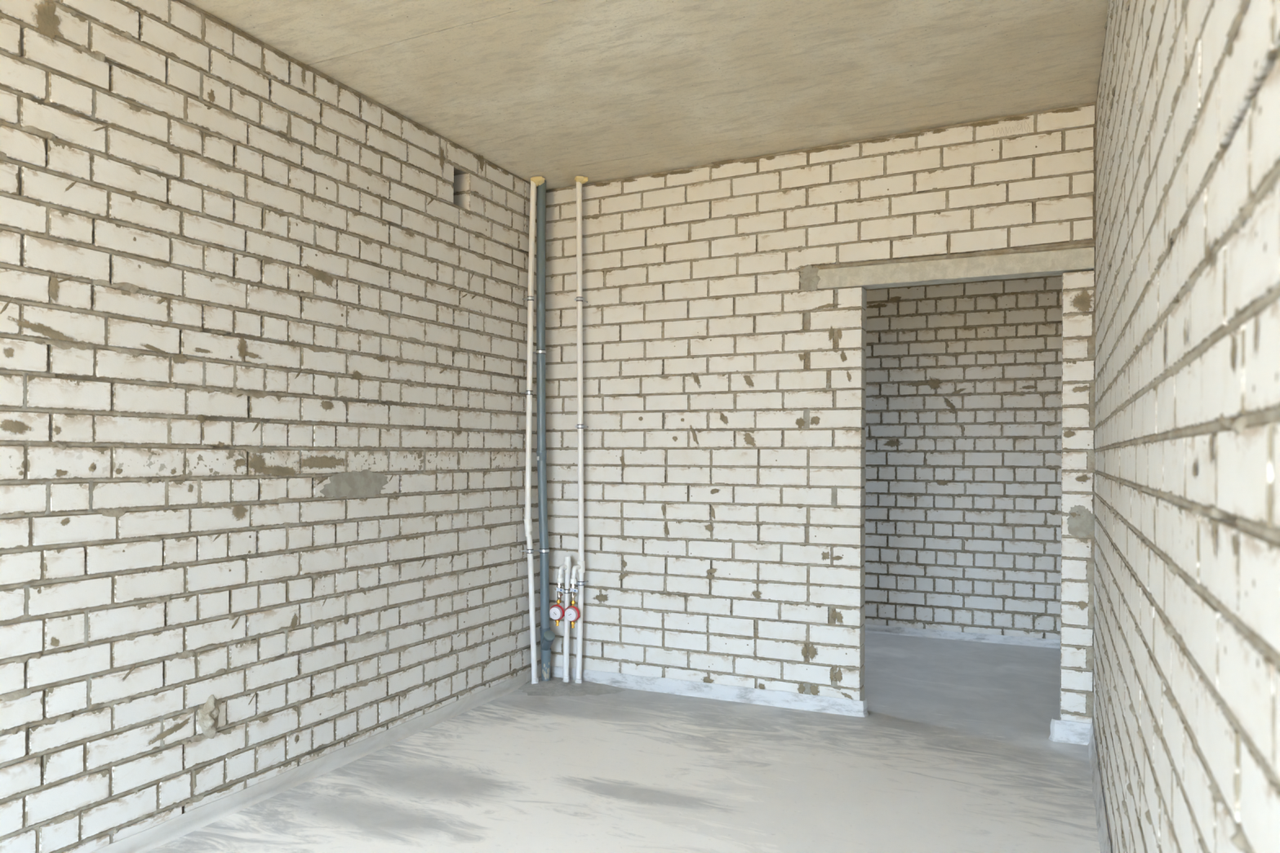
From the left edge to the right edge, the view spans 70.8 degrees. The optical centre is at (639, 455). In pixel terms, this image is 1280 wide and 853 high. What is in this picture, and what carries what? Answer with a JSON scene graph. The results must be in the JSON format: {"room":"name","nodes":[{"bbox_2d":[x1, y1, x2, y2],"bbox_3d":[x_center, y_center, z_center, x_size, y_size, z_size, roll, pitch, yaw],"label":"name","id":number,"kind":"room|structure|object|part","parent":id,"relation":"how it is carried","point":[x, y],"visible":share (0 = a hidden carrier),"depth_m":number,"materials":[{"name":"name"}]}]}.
{"room":"unfinished apartment room","nodes":[
{"label":"unfinished apartment room","id":0,"kind":"room"},
{"bbox_2d":[0,0,541,852],"bbox_3d":[-2.133,-0.087,1.989,0.285,2.953,7.200,0,0,24],"label":"wall","id":1,"kind":"structure","parent":0,"point":[263,322],"depth_m":3.20,"materials":[{"name":"white brick"}]},
{"bbox_2d":[519,548,533,553],"bbox_3d":[-0.627,0.532,4.994,0.090,0.023,0.045,0,0,16],"label":"clamp","id":2,"kind":"object","parent":1,"relation":"attached to","point":[528,551],"visible":1,"depth_m":4.97,"materials":[{"name":"silver metal"}]},
{"bbox_2d":[520,390,533,395],"bbox_3d":[-0.625,-0.344,4.984,0.089,0.023,0.042,0,0,24],"label":"clamp","id":3,"kind":"object","parent":1,"relation":"attached to","point":[527,392],"visible":1,"depth_m":4.96,"materials":[{"name":"silver metal"}]},
{"bbox_2d":[522,296,534,301],"bbox_3d":[-0.619,-0.866,4.994,0.087,0.023,0.042,0,0,24],"label":"clamp","id":4,"kind":"object","parent":1,"relation":"attached to","point":[528,298],"visible":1,"depth_m":4.97,"materials":[{"name":"silver metal"}]},
{"bbox_2d":[145,632,1100,852],"bbox_3d":[-0.792,1.354,2.527,4.400,0.168,9.890,0,0,24],"label":"floor","id":5,"kind":"structure","parent":0,"point":[953,752],"depth_m":3.62,"materials":[{"name":"grey concrete"}]},
{"bbox_2d":[89,671,526,852],"bbox_3d":[-2.059,1.244,1.898,0.012,0.075,6.900,0,0,24],"label":"strip","id":6,"kind":"object","parent":5,"relation":"on","point":[145,841],"visible":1,"depth_m":3.49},
{"bbox_2d":[524,177,538,684],"bbox_3d":[-0.599,-0.128,5.013,0.048,2.832,0.117,0,0,24],"label":"pipe","id":7,"kind":"object","parent":5,"relation":"on","point":[527,521],"visible":1,"depth_m":4.98,"materials":[{"name":"grey plastic"}]},
{"bbox_2d":[536,180,555,680],"bbox_3d":[-0.518,-0.121,5.069,0.127,2.837,0.119,0,0,24],"label":"drain pipe","id":8,"kind":"object","parent":5,"relation":"on","point":[547,637],"visible":0.97,"depth_m":5.05,"materials":[{"name":"grey plastic"}]},
{"bbox_2d":[533,349,546,354],"bbox_3d":[-0.572,-0.579,5.071,0.110,0.023,0.059,0,0,24],"label":"clamp","id":9,"kind":"object","parent":8,"relation":"attached to","point":[537,351],"visible":0.91,"depth_m":5.04,"materials":[{"name":"silver metal"}]},
{"bbox_2d":[533,548,549,553],"bbox_3d":[-0.565,0.539,5.094,0.122,0.023,0.060,0,0,16],"label":"clamp","id":10,"kind":"object","parent":8,"relation":"attached to","point":[540,550],"visible":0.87,"depth_m":5.06,"materials":[{"name":"silver metal"}]},
{"bbox_2d":[536,450,546,460],"bbox_3d":[-0.554,0.003,5.073,0.059,0.058,0.059,0,0,24],"label":"socket","id":11,"kind":"object","parent":8,"relation":"attached to","point":[541,455],"depth_m":5.05,"materials":[{"name":"grey plastic"}]},
{"bbox_2d":[540,648,551,680],"bbox_3d":[-0.534,1.197,5.104,0.062,0.201,0.062,0,0,24],"label":"socket","id":12,"kind":"object","parent":8,"relation":"attached to","point":[545,653],"depth_m":5.08,"materials":[{"name":"grey plastic"}]},
{"bbox_2d":[556,555,571,682],"bbox_3d":[-0.425,0.928,5.041,0.050,0.719,0.093,0,0,34],"label":"pipe","id":13,"kind":"object","parent":5,"relation":"on","point":[566,566],"visible":0.98,"depth_m":5.05,"materials":[{"name":"white plastic"}]},
{"bbox_2d":[554,582,564,599],"bbox_3d":[-0.438,0.755,5.005,0.071,0.104,0.044,0,0,38],"label":"valve","id":14,"kind":"object","parent":13,"relation":"attached to","point":[558,588],"visible":1,"depth_m":5.01,"materials":[{"name":"silver metal"}]},
{"bbox_2d":[549,600,564,626],"bbox_3d":[-0.463,0.879,5.022,0.089,0.151,0.058,0,0,24],"label":"meter","id":15,"kind":"object","parent":14,"relation":"attached to","point":[557,612],"visible":1,"depth_m":5.00,"materials":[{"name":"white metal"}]},
{"bbox_3d":[-0.444,0.746,4.986,0.058,0.021,0.004,0,0,38],"label":"lever","id":16,"kind":"part","parent":14,"relation":"part of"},
{"bbox_2d":[563,589,571,593],"bbox_3d":[-0.393,0.764,5.096,0.061,0.023,0.120,0,0,24],"label":"clamp","id":17,"kind":"object","parent":13,"relation":"attached to","point":[566,591],"visible":0.47,"depth_m":5.04,"materials":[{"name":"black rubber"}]},
{"bbox_2d":[569,182,585,683],"bbox_3d":[-0.342,-0.134,5.022,0.063,2.848,0.099,0,0,24],"label":"pipe","id":18,"kind":"object","parent":5,"relation":"on","point":[580,566],"visible":0.99,"depth_m":5.02,"materials":[{"name":"white plastic"}]},
{"bbox_2d":[568,583,577,600],"bbox_3d":[-0.359,0.754,4.980,0.071,0.104,0.044,0,0,38],"label":"valve","id":19,"kind":"object","parent":18,"relation":"attached to","point":[572,588],"visible":1,"depth_m":4.99,"materials":[{"name":"silver metal"}]},
{"bbox_2d":[564,600,580,628],"bbox_3d":[-0.377,0.883,4.994,0.089,0.155,0.058,0,0,24],"label":"meter","id":20,"kind":"object","parent":19,"relation":"attached to","point":[571,613],"visible":1,"depth_m":4.97,"materials":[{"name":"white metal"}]},
{"bbox_3d":[-0.365,0.745,4.961,0.058,0.021,0.004,0,0,38],"label":"lever","id":21,"kind":"part","parent":19,"relation":"part of","materials":[{"name":"silver metal"}]},
{"bbox_2d":[573,296,587,302],"bbox_3d":[-0.321,-0.870,5.066,0.061,0.023,0.122,0,0,24],"label":"clamp","id":22,"kind":"object","parent":18,"relation":"attached to","point":[579,298],"visible":1,"depth_m":5.01,"materials":[{"name":"silver metal"}]},
{"bbox_2d":[574,176,588,183],"bbox_3d":[-0.326,-1.525,5.013,0.074,0.034,0.072,0,0,-18],"label":"plug","id":23,"kind":"object","parent":18,"relation":"attached to","point":[582,180],"visible":1,"depth_m":4.99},
{"bbox_2d":[574,424,588,428],"bbox_3d":[-0.317,-0.160,5.066,0.061,0.023,0.117,0,0,24],"label":"clamp","id":24,"kind":"object","parent":18,"relation":"attached to","point":[578,426],"visible":1,"depth_m":5.01,"materials":[{"name":"silver metal"}]},
{"bbox_2d":[575,580,588,586],"bbox_3d":[-0.316,0.716,5.067,0.061,0.023,0.110,0,0,24],"label":"clamp","id":25,"kind":"object","parent":18,"relation":"attached to","point":[579,583],"visible":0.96,"depth_m":5.02,"materials":[{"name":"silver metal"}]},
{"bbox_2d":[550,666,869,717],"bbox_3d":[0.298,1.253,4.850,1.834,0.080,0.064,0,0,24],"label":"strip","id":26,"kind":"object","parent":5,"relation":"on","point":[787,700],"visible":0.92,"depth_m":4.75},
{"bbox_2d":[864,624,1060,648],"bbox_3d":[1.180,1.268,6.830,3.833,0.059,0.019,0,0,24],"label":"strip","id":27,"kind":"object","parent":5,"relation":"on","point":[972,637],"visible":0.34,"depth_m":6.33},
{"bbox_2d":[1048,717,1090,745],"bbox_3d":[1.942,1.253,4.080,0.179,0.096,0.058,0,0,38],"label":"strip","id":28,"kind":"object","parent":5,"relation":"on","point":[1061,731],"visible":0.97,"depth_m":4.07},
{"bbox_2d":[1087,722,1111,852],"bbox_3d":[0.555,1.242,0.860,0.024,0.104,7.000,0,0,25],"label":"strip","id":29,"kind":"object","parent":5,"relation":"on","point":[1101,820],"visible":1,"depth_m":3.27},
{"bbox_2d":[185,0,1108,190],"bbox_3d":[-0.775,-1.646,2.532,4.400,0.216,9.900,0,0,24],"label":"ceiling","id":30,"kind":"structure","parent":0,"point":[558,91],"depth_m":3.63,"materials":[{"name":"concrete"}]},
{"bbox_2d":[530,176,545,186],"bbox_3d":[-0.567,-1.516,5.012,0.083,0.044,0.091,0,0,24],"label":"plug","id":31,"kind":"object","parent":30,"relation":"attached to","point":[538,180],"visible":1,"depth_m":4.98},
{"bbox_2d":[545,102,1097,727],"bbox_3d":[0.666,-0.102,4.739,3.123,3.010,0.138,0,0,24],"label":"wall","id":32,"kind":"structure","parent":0,"point":[724,393],"depth_m":4.70,"materials":[{"name":"white brick"}]},
{"bbox_2d":[817,247,1094,289],"bbox_3d":[1.496,-0.890,4.362,1.255,0.100,0.118,0,0,24],"label":"lintel","id":33,"kind":"object","parent":32,"relation":"attached to","point":[1057,262],"visible":0.96,"depth_m":4.30,"materials":[{"name":"grey concrete"}]},
{"bbox_2d":[863,275,1062,639],"bbox_3d":[1.251,-0.105,6.949,4.270,3.036,0.254,0,0,24],"label":"wall","id":34,"kind":"structure","parent":0,"point":[963,513],"depth_m":6.34,"materials":[{"name":"white brick"}]},
{"bbox_2d":[1092,0,1279,852],"bbox_3d":[1.150,-0.104,1.823,0.319,3.020,9.600,0,0,24],"label":"wall","id":35,"kind":"structure","parent":0,"point":[1186,630],"depth_m":1.21,"materials":[{"name":"white brick"}]}
]}

